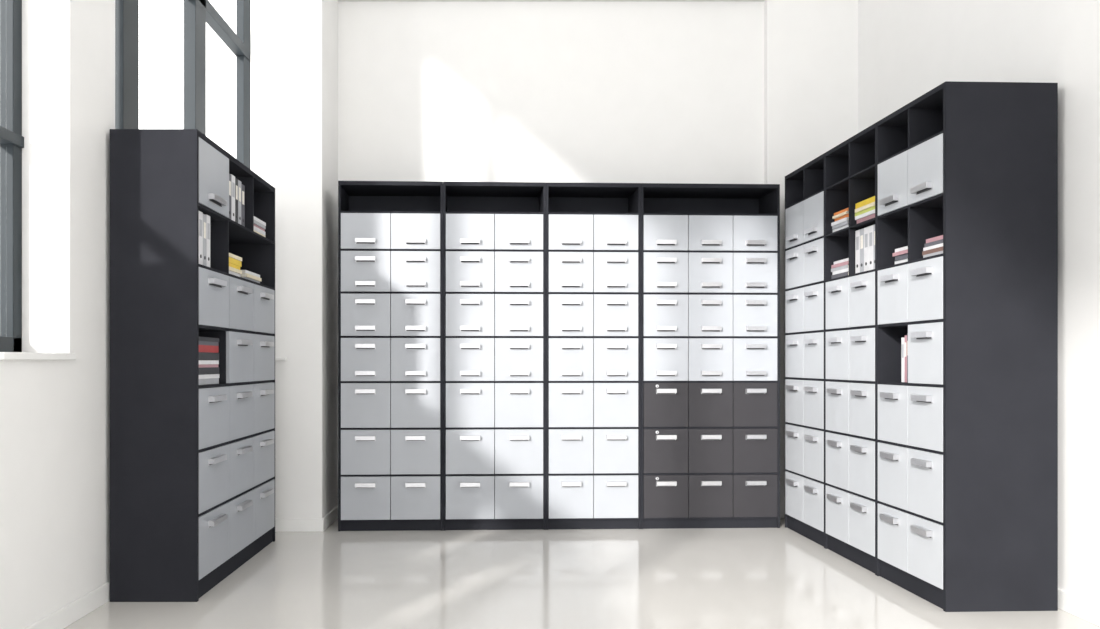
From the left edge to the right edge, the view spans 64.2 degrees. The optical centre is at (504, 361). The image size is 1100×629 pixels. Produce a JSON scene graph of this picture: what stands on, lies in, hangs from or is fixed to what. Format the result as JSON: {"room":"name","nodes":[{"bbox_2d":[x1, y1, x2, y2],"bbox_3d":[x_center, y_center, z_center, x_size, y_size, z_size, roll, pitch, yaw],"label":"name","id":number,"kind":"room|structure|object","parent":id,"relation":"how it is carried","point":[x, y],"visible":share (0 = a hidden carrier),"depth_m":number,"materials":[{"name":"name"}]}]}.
{"room":"file storage room","nodes":[
{"label":"file storage room","id":0,"kind":"room"},
{"bbox_2d":[0,0,250,628],"bbox_3d":[-1.995,-1.648,0.550,0.550,5.600,13.500,0,0,0],"label":"wall","id":1,"kind":"structure","parent":0,"point":[55,414],"depth_m":3.86,"materials":[{"name":"paint"}]},
{"bbox_2d":[0,0,23,351],"bbox_3d":[-2.160,-1.833,1.555,0.080,3.590,4.610,0,0,0],"label":"window","id":2,"kind":"structure","parent":1,"relation":"in","point":[11,138],"depth_m":3.79,"materials":[{"name":"metal"}]},
{"bbox_2d":[0,352,75,359],"bbox_3d":[-2.045,-0.023,3.580,0.310,0.030,0.560,0,0,0],"label":"trim","id":3,"kind":"structure","parent":1,"relation":"attached to","point":[3,355],"depth_m":3.52,"materials":[{"name":"paint"}]},
{"bbox_2d":[24,581,109,628],"bbox_3d":[-1.913,1.107,-0.125,0.015,0.090,12.150,0,0,0],"label":"baseboard","id":4,"kind":"structure","parent":1,"relation":"attached to","point":[63,617],"depth_m":3.88,"materials":[{"name":"paint"}]},
{"bbox_2d":[115,0,250,168],"bbox_3d":[-2.080,-1.833,5.875,0.080,3.590,2.350,0,0,0],"label":"window","id":5,"kind":"structure","parent":1,"relation":"in","point":[197,13],"depth_m":5.77,"materials":[{"name":"metal"}]},
{"bbox_2d":[275,357,286,360],"bbox_3d":[-1.742,-0.021,5.135,0.515,0.025,1.650,0,0,0],"label":"trim","id":6,"kind":"structure","parent":1,"relation":"attached to","point":[276,358],"depth_m":5.92,"materials":[{"name":"paint"}]},
{"bbox_2d":[251,0,337,517],"bbox_3d":[-1.487,-1.648,6.625,0.486,5.600,1.350,0,0,0],"label":"pillar","id":7,"kind":"structure","parent":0,"point":[294,43],"depth_m":5.95,"materials":[{"name":"paint"}]},
{"bbox_2d":[275,505,337,531],"bbox_3d":[-1.576,1.107,6.218,0.688,0.090,0.564,0,0,0],"label":"baseboard","id":8,"kind":"structure","parent":7,"relation":"attached to","point":[281,524],"depth_m":5.94,"materials":[{"name":"paint"}]},
{"bbox_2d":[338,2,763,183],"bbox_3d":[0.725,-1.648,6.620,4.050,5.600,0.200,0,0,0],"label":"wall","id":9,"kind":"structure","parent":0,"point":[562,92],"depth_m":6.52,"materials":[{"name":"paint"}]},
{"bbox_2d":[337,0,764,1],"bbox_3d":[0.343,-2.765,6.460,3.174,0.165,0.120,0,0,0],"label":"trim","id":10,"kind":"structure","parent":9,"relation":"attached to","point":[337,0],"depth_m":6.49,"materials":[{"name":"paint"}]},
{"bbox_2d":[64,518,1099,628],"bbox_3d":[0.265,1.212,0.550,5.070,0.120,13.500,0,0,0],"label":"floor","id":11,"kind":"structure","parent":0,"point":[677,578],"depth_m":4.45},
{"bbox_2d":[110,129,274,601],"bbox_3d":[-1.672,0.017,4.915,0.452,2.270,1.430,0,0,0],"label":"filing cabinet","id":12,"kind":"object","parent":11,"relation":"on","point":[192,464],"visible":1,"depth_m":4.20,"materials":[{"name":"grey laminate"}]},
{"bbox_2d":[199,211,209,266],"bbox_3d":[-1.642,-0.611,4.359,0.272,0.270,0.238,0,0,0],"label":"binders","id":13,"kind":"object","parent":12,"relation":"in","point":[204,220],"visible":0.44,"depth_m":4.39,"materials":[{"name":"paper"}]},
{"bbox_2d":[199,337,218,384],"bbox_3d":[-1.608,-0.005,4.426,0.219,0.239,0.361,0,0,0],"label":"books","id":14,"kind":"object","parent":12,"relation":"in","point":[208,346],"visible":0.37,"depth_m":4.44,"materials":[{"name":"paper"}]},
{"bbox_2d":[229,253,241,276],"bbox_3d":[-1.609,-0.535,4.856,0.217,0.119,0.297,0,0,0],"label":"books","id":15,"kind":"object","parent":12,"relation":"in","point":[235,263],"visible":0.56,"depth_m":4.88,"materials":[{"name":"paper"}]},
{"bbox_2d":[229,174,244,226],"bbox_3d":[-1.642,-0.903,4.885,0.272,0.264,0.370,0,0,0],"label":"binders","id":16,"kind":"object","parent":12,"relation":"in","point":[236,189],"visible":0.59,"depth_m":4.92,"materials":[{"name":"paper"}]},
{"bbox_2d":[241,270,261,282],"bbox_3d":[-1.610,-0.506,5.241,0.216,0.061,0.320,0,0,0],"label":"books","id":17,"kind":"object","parent":12,"relation":"in","point":[245,274],"visible":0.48,"depth_m":5.20,"materials":[{"name":"paper"}]},
{"bbox_2d":[254,216,265,236],"bbox_3d":[-1.610,-0.822,5.357,0.217,0.102,0.283,0,0,0],"label":"books","id":18,"kind":"object","parent":12,"relation":"in","point":[259,225],"visible":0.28,"depth_m":5.36,"materials":[{"name":"paper"}]},
{"bbox_2d":[338,181,442,530],"bbox_3d":[-0.787,-0.041,6.148,0.711,2.385,0.432,0,0,-2],"label":"filing cabinet","id":19,"kind":"object","parent":11,"relation":"on","point":[390,233],"visible":1,"depth_m":5.96,"materials":[{"name":"white metal"}]},
{"bbox_2d":[443,182,545,530],"bbox_3d":[-0.078,-0.041,6.176,0.703,2.385,0.432,0,0,-2],"label":"filing cabinet","id":20,"kind":"object","parent":11,"relation":"on","point":[494,233],"visible":1,"depth_m":5.99,"materials":[{"name":"white metal"}]},
{"bbox_2d":[546,182,640,529],"bbox_3d":[0.602,-0.041,6.203,0.655,2.385,0.432,0,0,-2],"label":"filing cabinet","id":21,"kind":"object","parent":11,"relation":"on","point":[593,230],"visible":0.97,"depth_m":6.02,"materials":[{"name":"white metal"}]},
{"bbox_2d":[641,183,779,528],"bbox_3d":[1.415,-0.041,6.235,0.969,2.385,0.432,0,0,-2],"label":"filing cabinet","id":22,"kind":"object","parent":11,"relation":"on","point":[710,253],"visible":0.98,"depth_m":6.05,"materials":[{"name":"white metal"}]},
{"bbox_2d":[785,153,824,547],"bbox_3d":[2.212,-0.070,5.765,0.562,2.445,0.688,0,0,-2],"label":"filing cabinet","id":23,"kind":"object","parent":11,"relation":"on","point":[805,186],"visible":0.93,"depth_m":5.75,"materials":[{"name":"white metal"}]},
{"bbox_2d":[825,122,876,574],"bbox_3d":[2.239,-0.070,5.075,0.562,2.445,0.688,0,0,-2],"label":"filing cabinet","id":24,"kind":"object","parent":11,"relation":"on","point":[850,166],"visible":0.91,"depth_m":5.06,"materials":[{"name":"white metal"}]},
{"bbox_2d":[831,208,848,231],"bbox_3d":[2.113,-0.847,5.257,0.220,0.122,0.232,0,0,-2],"label":"books","id":25,"kind":"object","parent":24,"relation":"in","point":[841,218],"visible":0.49,"depth_m":5.24,"materials":[{"name":"paper"}]},
{"bbox_2d":[831,258,848,278],"bbox_3d":[2.113,-0.559,5.251,0.219,0.107,0.249,0,0,-2],"label":"books","id":26,"kind":"object","parent":24,"relation":"in","point":[840,268],"visible":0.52,"depth_m":5.23,"materials":[{"name":"paper"}]},
{"bbox_2d":[855,224,874,272],"bbox_3d":[2.160,-0.631,4.916,0.272,0.250,0.272,0,0,-2],"label":"binders","id":27,"kind":"object","parent":24,"relation":"in","point":[865,237],"visible":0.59,"depth_m":4.92,"materials":[{"name":"paper"}]},
{"bbox_2d":[855,196,874,223],"bbox_3d":[2.126,-0.850,4.920,0.220,0.127,0.268,0,0,-2],"label":"books","id":28,"kind":"object","parent":24,"relation":"in","point":[865,209],"visible":0.27,"depth_m":4.91,"materials":[{"name":"paper"}]},
{"bbox_2d":[877,81,1057,611],"bbox_3d":[2.265,-0.070,4.385,0.562,2.445,0.688,0,0,-2],"label":"filing cabinet","id":29,"kind":"object","parent":11,"relation":"on","point":[967,446],"visible":1,"depth_m":4.05,"materials":[{"name":"grey laminate"}]},
{"bbox_2d":[893,246,907,263],"bbox_3d":[2.143,-0.548,4.490,0.220,0.084,0.193,0,0,-2],"label":"books","id":30,"kind":"object","parent":29,"relation":"in","point":[901,254],"visible":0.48,"depth_m":4.50,"materials":[{"name":"paper"}]},
{"bbox_2d":[901,333,907,381],"bbox_3d":[2.178,-0.021,4.451,0.271,0.250,0.121,0,0,-2],"label":"binders","id":31,"kind":"object","parent":29,"relation":"in","point":[904,341],"visible":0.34,"depth_m":4.48,"materials":[{"name":"paper"}]},
{"bbox_2d":[922,235,942,257],"bbox_3d":[2.154,-0.552,4.183,0.220,0.092,0.213,0,0,-2],"label":"books","id":32,"kind":"object","parent":29,"relation":"in","point":[933,246],"visible":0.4,"depth_m":4.19,"materials":[{"name":"paper"}]},
{"bbox_2d":[764,0,857,518],"bbox_3d":[2.275,-1.648,6.490,0.690,5.600,0.100,0,0,0],"label":"pillar","id":33,"kind":"structure","parent":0,"point":[811,46],"depth_m":6.44,"materials":[{"name":"paint"}]},
{"bbox_2d":[858,0,1099,604],"bbox_3d":[2.700,-1.648,0.260,0.200,5.600,12.920,0,0,0],"label":"wall","id":34,"kind":"structure","parent":0,"point":[907,49],"depth_m":4.08,"materials":[{"name":"paint"}]},
{"bbox_2d":[1058,588,1099,626],"bbox_3d":[2.592,1.107,0.120,0.015,0.090,12.640,0,0,0],"label":"baseboard","id":35,"kind":"structure","parent":34,"relation":"attached to","point":[1089,611],"depth_m":3.94,"materials":[{"name":"paint"}]}
]}

